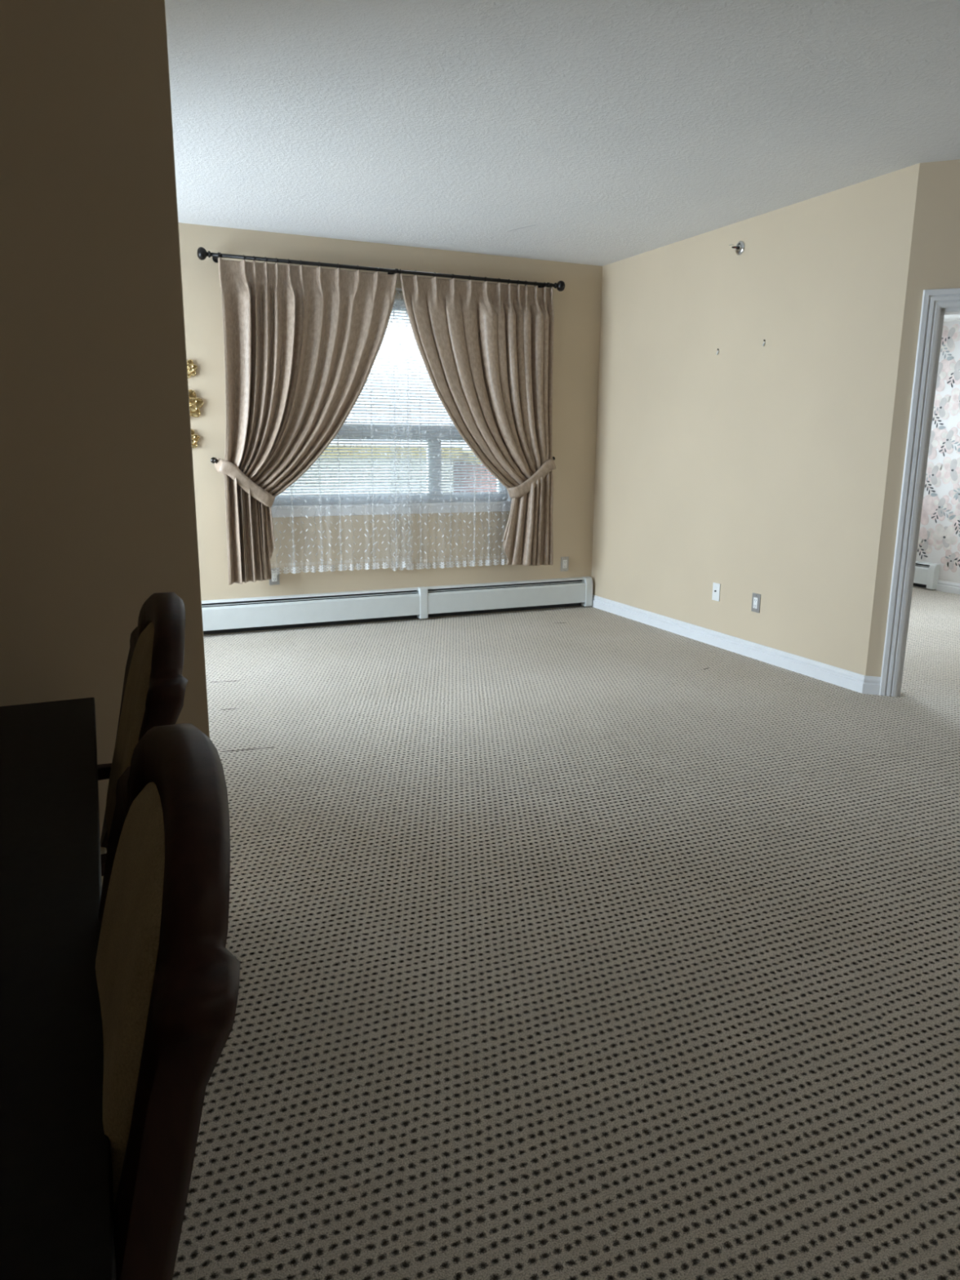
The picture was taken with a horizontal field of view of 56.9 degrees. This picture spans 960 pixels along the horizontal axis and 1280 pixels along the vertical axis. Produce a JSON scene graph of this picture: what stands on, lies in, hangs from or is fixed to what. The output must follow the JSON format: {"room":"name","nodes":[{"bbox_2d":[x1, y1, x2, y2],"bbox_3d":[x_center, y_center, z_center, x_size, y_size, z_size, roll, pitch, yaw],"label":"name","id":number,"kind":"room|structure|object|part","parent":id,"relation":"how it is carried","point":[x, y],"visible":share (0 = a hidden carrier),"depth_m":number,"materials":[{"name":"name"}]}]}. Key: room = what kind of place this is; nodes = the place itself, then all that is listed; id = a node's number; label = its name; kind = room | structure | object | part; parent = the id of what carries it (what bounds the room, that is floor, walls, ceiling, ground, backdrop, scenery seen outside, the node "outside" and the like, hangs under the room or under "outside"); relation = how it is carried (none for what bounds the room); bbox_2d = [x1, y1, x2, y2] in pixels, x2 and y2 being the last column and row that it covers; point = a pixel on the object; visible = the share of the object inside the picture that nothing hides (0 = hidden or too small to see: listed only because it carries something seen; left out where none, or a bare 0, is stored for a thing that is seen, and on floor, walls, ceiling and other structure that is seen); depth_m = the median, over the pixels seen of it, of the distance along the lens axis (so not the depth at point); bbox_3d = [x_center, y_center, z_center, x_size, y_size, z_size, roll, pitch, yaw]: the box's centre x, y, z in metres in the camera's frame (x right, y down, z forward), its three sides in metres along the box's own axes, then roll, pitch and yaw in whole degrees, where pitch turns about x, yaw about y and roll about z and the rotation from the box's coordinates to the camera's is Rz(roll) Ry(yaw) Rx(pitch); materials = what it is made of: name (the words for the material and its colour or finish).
{"room":"living room","nodes":[
{"label":"living room","id":0,"kind":"room"},
{"bbox_2d":[0,0,209,838],"bbox_3d":[-2.096,-0.393,1.652,2.976,2.655,0.120,-5,14,-24],"label":"wall partition","id":1,"kind":"structure","parent":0,"point":[98,518],"depth_m":2.07,"materials":[{"name":"beige paint"}]},
{"bbox_2d":[178,222,602,635],"bbox_3d":[-1.387,-1.398,6.197,5.300,2.655,0.200,-5,14,-24],"label":"wall","id":2,"kind":"structure","parent":0,"point":[577,308],"depth_m":6.48,"materials":[{"name":"beige paint"}]},
{"bbox_2d":[186,359,197,378],"bbox_3d":[-1.896,-1.760,5.750,0.123,0.121,0.030,-5,14,-24],"label":"flower","id":3,"kind":"object","parent":2,"relation":"attached to","point":[191,367],"visible":0.62,"depth_m":5.75,"materials":[{"name":"gold metal"}]},
{"bbox_2d":[191,428,199,448],"bbox_3d":[-1.915,-1.323,5.840,0.136,0.133,0.030,-5,14,-24],"label":"flower","id":4,"kind":"object","parent":2,"relation":"attached to","point":[195,437],"visible":0.3,"depth_m":5.85,"materials":[{"name":"gold metal"}]},
{"bbox_2d":[188,389,203,417],"bbox_3d":[-1.907,-1.539,5.795,0.196,0.191,0.031,-5,14,-24],"label":"flower","id":5,"kind":"object","parent":2,"relation":"attached to","point":[195,403],"visible":0.38,"depth_m":5.81,"materials":[{"name":"gold metal"}]},
{"bbox_2d":[210,457,217,463],"bbox_3d":[-1.747,-1.186,5.899,0.073,0.056,0.120,-5,14,-24],"label":"hook","id":6,"kind":"object","parent":2,"relation":"attached to","point":[213,460],"visible":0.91,"depth_m":5.93,"materials":[{"name":"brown metal"}]},
{"bbox_2d":[269,568,279,585],"bbox_3d":[-1.453,-0.448,6.264,0.072,0.118,0.010,-5,14,-24],"label":"outlet","id":7,"kind":"object","parent":2,"relation":"attached to","point":[275,579],"visible":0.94,"depth_m":6.27,"materials":[{"name":"plastic"}]},
{"bbox_2d":[271,570,277,575],"bbox_3d":[-1.446,-0.472,6.242,0.040,0.032,0.026,-5,14,-24],"label":"plug adapter","id":8,"kind":"object","parent":7,"relation":"attached to","point":[273,571],"visible":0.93,"depth_m":6.23,"materials":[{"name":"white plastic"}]},
{"bbox_2d":[271,575,277,581],"bbox_3d":[-1.452,-0.448,6.262,0.036,0.068,0.004,-5,14,-24],"label":"receptacle","id":9,"kind":"object","parent":7,"relation":"attached to","point":[274,578],"depth_m":6.26,"materials":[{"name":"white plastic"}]},
{"bbox_2d":[271,287,412,573],"bbox_3d":[-1.055,-1.447,6.157,1.240,1.958,0.033,-5,14,-24],"label":"sheer curtain","id":10,"kind":"object","parent":2,"relation":"hanging from","point":[376,564],"visible":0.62,"depth_m":6.32,"materials":[{"name":"white fabric"}]},
{"bbox_2d":[196,247,564,291],"bbox_3d":[-0.588,-2.534,6.108,2.626,0.075,0.158,-5,14,-24],"label":"curtain rod","id":11,"kind":"object","parent":2,"relation":"attached to","point":[202,253],"visible":0.99,"depth_m":5.99,"materials":[{"name":"black metal"}]},
{"bbox_2d":[213,257,398,585],"bbox_3d":[-1.145,-1.438,6.013,1.285,2.073,0.163,-4,13,-20],"label":"curtain","id":12,"kind":"object","parent":11,"relation":"hanging from","point":[302,344],"visible":1,"depth_m":5.92,"materials":[{"name":"beige fabric"}]},
{"bbox_2d":[399,273,555,565],"bbox_3d":[0.028,-1.550,6.529,1.263,2.060,0.170,-6,14,-28],"label":"curtain","id":13,"kind":"object","parent":11,"relation":"hanging from","point":[486,349],"visible":1,"depth_m":6.49,"materials":[{"name":"beige fabric"}]},
{"bbox_2d":[271,298,511,517],"bbox_3d":[-0.661,-1.673,6.436,2.020,1.500,0.163,-5,14,-24],"label":"window","id":14,"kind":"structure","parent":2,"relation":"in","point":[458,503],"depth_m":6.54,"materials":[{"name":"white paint"}]},
{"bbox_2d":[273,301,507,502],"bbox_3d":[-0.649,-1.710,6.401,1.900,1.389,0.050,-5,14,-24],"label":"horizontal blind","id":15,"kind":"object","parent":14,"relation":"attached to","point":[398,304],"visible":0.25,"depth_m":6.45,"materials":[{"name":"white plastic"}]},
{"bbox_3d":[-0.900,-1.673,6.282,0.002,1.353,0.002,-5,14,-24],"label":"ladder cord","id":16,"kind":"part","parent":15,"relation":"part of","materials":[{"name":"white fabric"}]},
{"bbox_3d":[-0.656,-1.040,6.554,1.900,0.014,0.026,-5,14,-24],"label":"rail","id":17,"kind":"part","parent":15,"relation":"part of","materials":[{"name":"white plastic"}]},
{"bbox_3d":[-0.627,-1.698,6.403,0.002,1.353,0.002,-5,14,-24],"label":"ladder cord","id":18,"kind":"part","parent":15,"relation":"part of","materials":[{"name":"white fabric"}]},
{"bbox_3d":[-0.372,-1.721,6.516,0.002,1.353,0.002,-5,14,-24],"label":"ladder cord","id":19,"kind":"part","parent":15,"relation":"part of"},
{"bbox_3d":[-0.650,-0.971,6.554,2.020,0.077,0.083,-5,14,-24],"label":"sill","id":20,"kind":"part","parent":14,"relation":"part of","materials":[{"name":"white paint"}]},
{"bbox_2d":[201,576,592,635],"bbox_3d":[-0.693,-0.257,6.622,3.527,0.243,0.075,-5,14,-24],"label":"baseboard heater","id":21,"kind":"object","parent":2,"relation":"attached to","point":[299,611],"visible":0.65,"depth_m":6.61,"materials":[{"name":"metal"}]},
{"bbox_3d":[-0.698,-0.270,6.631,3.519,0.215,0.050,-5,14,-24],"label":"panel","id":22,"kind":"part","parent":21,"relation":"part of","materials":[{"name":"metal"}]},
{"bbox_2d":[387,289,510,570],"bbox_3d":[-0.137,-1.526,6.596,1.120,1.981,0.039,-5,14,-24],"label":"sheer curtain","id":23,"kind":"object","parent":2,"relation":"hanging from","point":[479,562],"visible":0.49,"depth_m":6.64,"materials":[{"name":"white fabric"}]},
{"bbox_2d":[560,556,568,571],"bbox_3d":[0.690,-0.619,7.217,0.072,0.118,0.010,-5,14,-24],"label":"outlet","id":24,"kind":"object","parent":2,"relation":"attached to","point":[564,560],"visible":1,"depth_m":7.21,"materials":[{"name":"plastic"}]},
{"bbox_2d":[562,560,567,568],"bbox_3d":[0.691,-0.618,7.215,0.036,0.068,0.004,-5,14,-24],"label":"receptacle","id":25,"kind":"object","parent":24,"relation":"attached to","point":[564,562],"depth_m":7.21,"materials":[{"name":"white plastic"}]},
{"bbox_2d":[164,0,959,266],"bbox_3d":[-0.051,-1.829,1.728,7.600,0.152,9.050,-5,14,-24],"label":"ceiling","id":26,"kind":"structure","parent":0,"point":[592,132],"depth_m":3.65,"materials":[{"name":"white paint"}]},
{"bbox_2d":[172,586,959,1279],"bbox_3d":[1.138,0.734,3.280,10.600,0.201,9.800,-5,14,-24],"label":"floor","id":27,"kind":"structure","parent":0,"point":[575,943],"depth_m":2.32,"materials":[{"name":"carpet"}]},
{"bbox_2d":[0,697,116,1279],"bbox_3d":[-0.959,0.729,1.018,1.053,0.760,1.865,-5,14,-24],"label":"dining table","id":28,"kind":"object","parent":27,"relation":"on","point":[57,1211],"visible":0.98,"depth_m":0.90,"materials":[{"name":"black wood"}]},
{"bbox_2d":[97,591,187,884],"bbox_3d":[-0.831,0.449,1.631,0.605,1.042,0.539,-5,14,-23],"label":"dining chair","id":29,"kind":"object","parent":27,"relation":"on","point":[154,685],"visible":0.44,"depth_m":1.52,"materials":[{"name":"brown wood"}]},
{"bbox_3d":[-0.752,0.394,1.382,0.383,0.047,0.048,-6,14,-28],"label":"armrest","id":30,"kind":"part","parent":29,"relation":"part of","materials":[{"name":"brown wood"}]},
{"bbox_3d":[-0.902,0.500,1.610,0.424,0.058,0.456,-5,14,-23],"label":"seat","id":31,"kind":"part","parent":29,"relation":"part of","materials":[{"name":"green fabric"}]},
{"bbox_3d":[-0.948,0.296,1.815,0.383,0.047,0.048,-4,13,-19],"label":"armrest","id":32,"kind":"part","parent":29,"relation":"part of","materials":[{"name":"brown wood"}]},
{"bbox_2d":[105,622,154,838],"bbox_3d":[-0.631,0.187,1.662,0.153,0.433,0.312,-5,14,-23],"label":"cushion","id":33,"kind":"object","parent":29,"relation":"on","point":[133,708],"depth_m":1.63,"materials":[{"name":"beige fabric"}]},
{"bbox_2d":[95,723,239,1279],"bbox_3d":[-0.531,0.628,0.836,0.605,1.042,0.539,-5,14,-24],"label":"dining chair","id":34,"kind":"object","parent":27,"relation":"on","point":[167,979],"visible":0.71,"depth_m":0.68,"materials":[{"name":"brown wood"}]},
{"bbox_2d":[95,782,164,1208],"bbox_3d":[-0.332,0.366,0.869,0.153,0.433,0.312,-5,14,-24],"label":"cushion","id":35,"kind":"object","parent":34,"relation":"on","point":[126,960],"depth_m":0.76,"materials":[{"name":"beige fabric"}]},
{"bbox_3d":[-1.015,0.479,3.882,0.239,0.001,0.008,-3,13,-16],"label":"carpet pull","id":36,"kind":"part","parent":27,"relation":"part of","materials":[{"name":"beige carpet"}]},
{"bbox_2d":[591,163,919,675],"bbox_3d":[1.577,-1.300,5.866,0.120,2.655,2.867,-5,14,-24],"label":"wall","id":37,"kind":"structure","parent":0,"point":[748,468],"depth_m":5.41,"materials":[{"name":"beige paint"}]},
{"bbox_2d":[711,582,720,601],"bbox_3d":[1.571,-0.320,5.910,0.016,0.118,0.072,-5,14,-24],"label":"cable plate","id":38,"kind":"object","parent":37,"relation":"attached to","point":[716,587],"visible":1,"depth_m":5.91,"materials":[{"name":"white plastic"}]},
{"bbox_2d":[591,594,866,693],"bbox_3d":[1.509,-0.043,6.104,0.017,0.098,2.853,-5,14,-24],"label":"baseboard","id":39,"kind":"structure","parent":37,"relation":"attached to","point":[847,679],"depth_m":5.71,"materials":[{"name":"white paint"}]},
{"bbox_2d":[728,240,744,255],"bbox_3d":[1.563,-2.403,5.427,0.078,0.082,0.082,-5,14,-24],"label":"sprinkler","id":40,"kind":"object","parent":37,"relation":"attached to","point":[740,247],"visible":1,"depth_m":5.43,"materials":[{"name":"silver metal"}]},
{"bbox_2d":[751,592,760,613],"bbox_3d":[1.733,-0.233,5.569,0.010,0.118,0.072,-5,14,-24],"label":"outlet","id":41,"kind":"object","parent":37,"relation":"attached to","point":[756,599],"visible":1,"depth_m":5.56,"materials":[{"name":"plastic"}]},
{"bbox_2d":[753,597,758,608],"bbox_3d":[1.731,-0.233,5.569,0.004,0.068,0.036,-5,14,-24],"label":"receptacle","id":42,"kind":"object","parent":41,"relation":"attached to","point":[755,599],"depth_m":5.56,"materials":[{"name":"white plastic"}]},
{"bbox_2d":[865,159,959,676],"bbox_3d":[2.787,-0.959,4.380,1.400,2.655,0.115,5,13,20],"label":"wall","id":43,"kind":"structure","parent":0,"point":[935,251],"depth_m":4.40,"materials":[{"name":"beige paint"}]},
{"bbox_2d":[862,675,880,695],"bbox_3d":[2.132,0.246,4.825,0.084,0.098,0.017,5,13,20],"label":"baseboard","id":44,"kind":"structure","parent":43,"relation":"attached to","point":[871,686],"depth_m":4.82,"materials":[{"name":"white paint"}]},
{"bbox_2d":[879,288,959,696],"bbox_3d":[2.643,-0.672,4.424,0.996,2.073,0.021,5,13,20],"label":"trim","id":45,"kind":"structure","parent":43,"relation":"attached to","point":[933,300],"depth_m":4.55,"materials":[{"name":"white paint"}]},
{"bbox_2d":[915,320,959,590],"bbox_3d":[4.905,-1.396,6.966,0.153,2.420,4.911,-5,14,-24],"label":"wall","id":46,"kind":"structure","parent":0,"point":[939,538],"depth_m":8.15,"materials":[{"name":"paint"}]},
{"bbox_2d":[912,560,940,589],"bbox_3d":[4.078,-0.681,8.708,0.075,0.243,0.928,-5,14,-24],"label":"baseboard heater","id":47,"kind":"object","parent":46,"relation":"attached to","point":[926,574],"visible":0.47,"depth_m":8.36,"materials":[{"name":"metal"}]},
{"bbox_3d":[4.107,-0.677,8.722,0.002,0.230,0.910,-5,14,-24],"label":"shadow plate","id":48,"kind":"part","parent":47,"relation":"part of","materials":[{"name":"white metal"}]},
{"bbox_3d":[4.089,-0.692,8.710,0.050,0.215,0.920,-5,14,-24],"label":"panel","id":49,"kind":"part","parent":47,"relation":"part of","materials":[{"name":"metal"}]},
{"bbox_2d":[935,580,959,594],"bbox_3d":[5.021,-0.159,6.754,0.017,0.098,3.540,-5,14,-24],"label":"baseboard","id":50,"kind":"structure","parent":46,"relation":"attached to","point":[944,586],"depth_m":8.21,"materials":[{"name":"white paint"}]},
{"bbox_2d":[943,314,959,322],"bbox_3d":[3.390,-2.498,6.015,3.501,0.120,4.911,-5,14,-24],"label":"ceiling","id":51,"kind":"structure","parent":0,"point":[956,317],"depth_m":7.76,"materials":[{"name":"white paint"}]},
{"label":"outside","id":52,"kind":"structure","parent":0,"visible":0},
{"bbox_3d":[-4.368,-2.783,46.507,90.000,0.200,72.600,-5,14,-24],"label":"ground","id":53,"kind":"structure","parent":52,"visible":0},
{"bbox_2d":[279,444,462,494],"bbox_3d":[-5.626,-2.537,28.320,7.400,7.200,8.400,-5,14,-24],"label":"apartment building","id":54,"kind":"structure","parent":53,"relation":"on","point":[329,445],"depth_m":24.52,"materials":[{"name":"beige paint"}]},
{"bbox_2d":[453,451,497,492],"bbox_3d":[1.438,-2.862,30.390,6.800,7.050,8.400,-5,14,-24],"label":"apartment building","id":55,"kind":"structure","parent":53,"relation":"on","point":[463,451],"depth_m":25.78,"materials":[{"name":"red brick"}]}
]}

